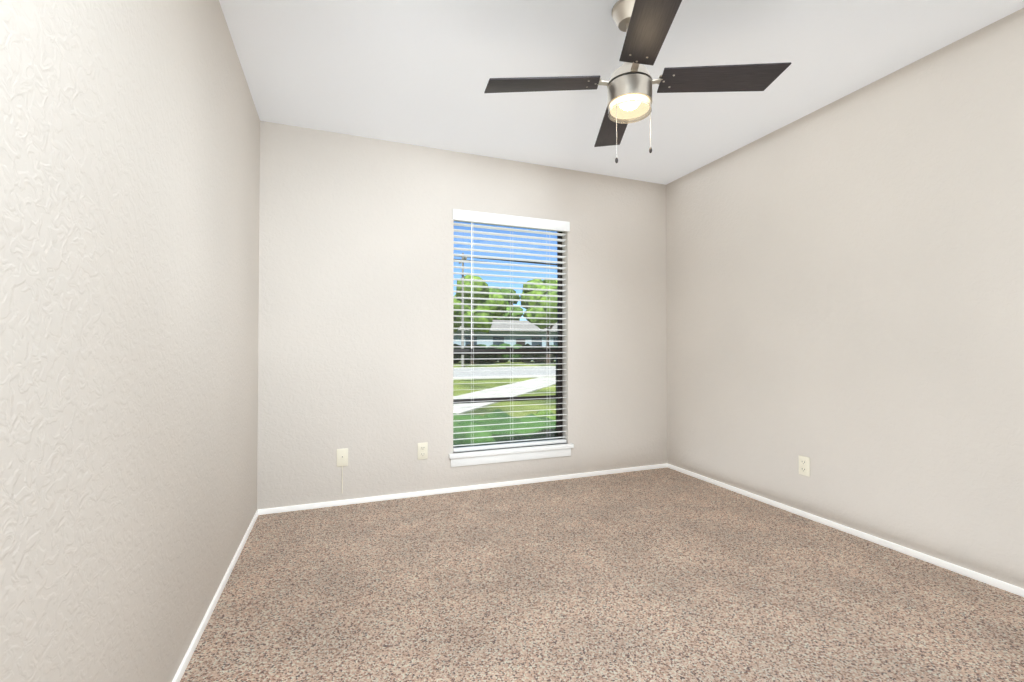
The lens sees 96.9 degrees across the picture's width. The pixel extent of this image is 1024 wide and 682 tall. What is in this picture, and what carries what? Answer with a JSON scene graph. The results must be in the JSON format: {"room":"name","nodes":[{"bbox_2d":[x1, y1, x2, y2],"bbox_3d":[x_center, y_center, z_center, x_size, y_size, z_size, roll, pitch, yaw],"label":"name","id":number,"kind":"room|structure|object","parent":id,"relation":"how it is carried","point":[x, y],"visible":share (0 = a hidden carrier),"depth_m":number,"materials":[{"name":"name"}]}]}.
{"room":"bedroom","nodes":[
{"label":"bedroom","id":0,"kind":"room"},
{"bbox_2d":[0,0,259,681],"bbox_3d":[-1.004,-0.174,1.159,0.130,2.440,3.740,0,-1,-21],"label":"wall","id":1,"kind":"structure","parent":0,"point":[129,208],"depth_m":1.03,"materials":[{"name":"beige paint"}]},
{"bbox_2d":[172,509,263,681],"bbox_3d":[-0.937,1.029,1.169,0.015,0.034,3.480,0,-1,-21],"label":"baseboard","id":2,"kind":"structure","parent":1,"relation":"attached to","point":[185,661],"depth_m":1.75,"materials":[{"name":"white wood"}]},
{"bbox_2d":[257,121,666,509],"bbox_3d":[-0.139,-0.142,3.425,3.110,2.440,0.130,0,-1,-21],"label":"wall","id":3,"kind":"structure","parent":0,"point":[356,289],"depth_m":3.13,"materials":[{"name":"beige paint"}]},
{"bbox_2d":[337,448,347,492],"bbox_3d":[-1.107,0.849,2.963,0.070,0.290,0.012,0,-1,-21],"label":"outlet plate","id":4,"kind":"object","parent":3,"relation":"attached to","point":[342,457],"visible":1,"depth_m":2.96,"materials":[{"name":"beige plastic"}]},
{"bbox_2d":[418,442,427,459],"bbox_3d":[-0.620,0.764,3.153,0.070,0.115,0.009,0,-1,-21],"label":"electrical outlet","id":5,"kind":"object","parent":3,"relation":"attached to","point":[422,450],"visible":1,"depth_m":3.15,"materials":[{"name":"beige plastic"}]},
{"bbox_2d":[264,463,667,513],"bbox_3d":[-0.108,1.060,3.343,3.060,0.034,0.015,0,-1,-21],"label":"baseboard","id":6,"kind":"structure","parent":3,"relation":"attached to","point":[561,477],"depth_m":3.21,"materials":[{"name":"white wood"}]},
{"bbox_2d":[453,221,562,447],"bbox_3d":[-0.025,-0.059,3.503,0.920,1.725,0.064,0,-1,-21],"label":"window","id":7,"kind":"structure","parent":3,"relation":"in","point":[559,381],"depth_m":3.54,"materials":[{"name":"clear glass"}]},
{"bbox_2d":[453,209,569,451],"bbox_3d":[0.003,-0.070,3.432,0.936,1.740,0.087,0,-1,-21],"label":"window blinds","id":8,"kind":"object","parent":7,"relation":"attached to","point":[473,217],"visible":0.88,"depth_m":3.42,"materials":[{"name":"white plastic"}]},
{"bbox_2d":[448,443,573,466],"bbox_3d":[0.002,0.850,3.422,0.990,0.095,0.120,0,-1,-21],"label":"window sill","id":9,"kind":"structure","parent":3,"relation":"attached to","point":[477,457],"depth_m":3.37,"materials":[{"name":"white wood"}]},
{"bbox_2d":[180,467,1023,681],"bbox_3d":[0.508,1.084,1.722,3.370,0.060,3.740,0,-1,-21],"label":"floor","id":10,"kind":"structure","parent":0,"point":[666,574],"depth_m":1.86,"materials":[{"name":"beige carpet"}]},
{"bbox_2d":[219,0,1023,184],"bbox_3d":[0.508,-1.436,1.758,3.370,0.100,3.740,0,-1,-21],"label":"ceiling","id":11,"kind":"structure","parent":0,"point":[418,72],"depth_m":2.26,"materials":[{"name":"white paint"}]},
{"bbox_2d":[484,0,790,162],"bbox_3d":[0.489,-1.050,1.889,0.942,0.667,0.942,1,-1,-40],"label":"fan","id":12,"kind":"object","parent":11,"relation":"hanging from","point":[645,25],"visible":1,"depth_m":1.84,"materials":[{"name":"black wood"}]},
{"bbox_2d":[666,8,1023,588],"bbox_3d":[2.021,-0.158,2.321,0.130,2.440,3.740,0,-1,-21],"label":"wall","id":13,"kind":"structure","parent":0,"point":[845,292],"depth_m":2.40,"materials":[{"name":"beige paint"}]},
{"bbox_2d":[798,455,809,476],"bbox_3d":[1.773,0.759,2.758,0.009,0.115,0.070,0,-1,-21],"label":"electrical outlet","id":14,"kind":"object","parent":13,"relation":"attached to","point":[804,464],"visible":1,"depth_m":2.75,"materials":[{"name":"beige plastic"}]},
{"bbox_2d":[668,464,1023,596],"bbox_3d":[1.953,1.045,2.278,0.015,0.034,3.480,0,-1,-21],"label":"baseboard","id":15,"kind":"structure","parent":13,"relation":"attached to","point":[1005,586],"depth_m":2.38,"materials":[{"name":"white wood"}]},
{"label":"outside","id":16,"kind":"structure","parent":0,"visible":0},
{"bbox_2d":[453,361,555,417],"bbox_3d":[-12.103,2.362,72.081,150.000,0.050,136.690,0,-1,-21],"label":"lawn","id":17,"kind":"structure","parent":16,"point":[479,383],"depth_m":13.68,"materials":[{"name":"green plant"}]},
{"bbox_2d":[453,275,506,364],"bbox_3d":[-2.994,-1.534,35.687,5.697,6.724,5.254,0,-1,-21],"label":"tree","id":18,"kind":"object","parent":17,"relation":"on","point":[479,307],"depth_m":33.74,"materials":[{"name":"green plant"}]},
{"bbox_2d":[453,366,555,379],"bbox_3d":[5.190,1.690,27.036,150.000,0.035,10.400,0,-1,-21],"label":"road","id":19,"kind":"structure","parent":17,"relation":"on","point":[521,374],"depth_m":23.73,"materials":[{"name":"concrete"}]},
{"bbox_2d":[453,377,555,413],"bbox_3d":[-0.063,1.510,13.935,1.500,0.030,11.985,0,-1,20],"label":"path","id":20,"kind":"structure","parent":17,"relation":"on","point":[512,393],"depth_m":13.07,"materials":[{"name":"concrete"}]},
{"bbox_2d":[453,320,556,360],"bbox_3d":[-1.050,-0.103,47.739,14.000,4.200,9.000,0,-1,-21],"label":"house","id":21,"kind":"structure","parent":17,"relation":"on","point":[520,332],"depth_m":44.18,"materials":[{"name":"grey"}]},
{"bbox_2d":[453,343,556,362],"bbox_3d":[0.799,1.140,40.998,29.707,1.951,1.591,0,-1,-21],"label":"hedge","id":22,"kind":"object","parent":17,"relation":"on","point":[481,359],"depth_m":40.00,"materials":[{"name":"green plant"}]},
{"bbox_2d":[453,409,557,446],"bbox_3d":[-0.230,1.187,5.554,1.917,0.630,1.507,0,-1,-21],"label":"bed","id":23,"kind":"object","parent":17,"relation":"on","point":[500,427],"depth_m":5.20,"materials":[{"name":"green plant"}]},
{"bbox_2d":[454,253,556,366],"bbox_3d":[-3.272,-2.049,30.154,90.403,7.600,1.802,0,-1,-26],"label":"powerline","id":24,"kind":"object","parent":17,"relation":"on","point":[462,331],"depth_m":30.11,"materials":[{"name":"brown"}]},
{"bbox_2d":[489,288,522,319],"bbox_3d":[-2.272,-2.386,59.826,7.214,9.101,5.595,0,-1,-21],"label":"trees","id":25,"kind":"object","parent":17,"relation":"on","point":[507,314],"depth_m":58.31,"materials":[{"name":"green plant"}]},
{"bbox_2d":[520,279,556,363],"bbox_3d":[3.178,-1.733,36.935,5.375,7.157,5.154,0,-1,-21],"label":"tree","id":26,"kind":"object","parent":17,"relation":"on","point":[544,315],"depth_m":35.15,"materials":[{"name":"green plant"}]},
{"bbox_2d":[535,410,555,419],"bbox_3d":[0.458,1.235,6.548,0.685,0.444,0.661,0,-1,-21],"label":"bush","id":27,"kind":"object","parent":17,"relation":"on","point":[543,412],"depth_m":6.64,"materials":[{"name":"green plant"}]}
]}

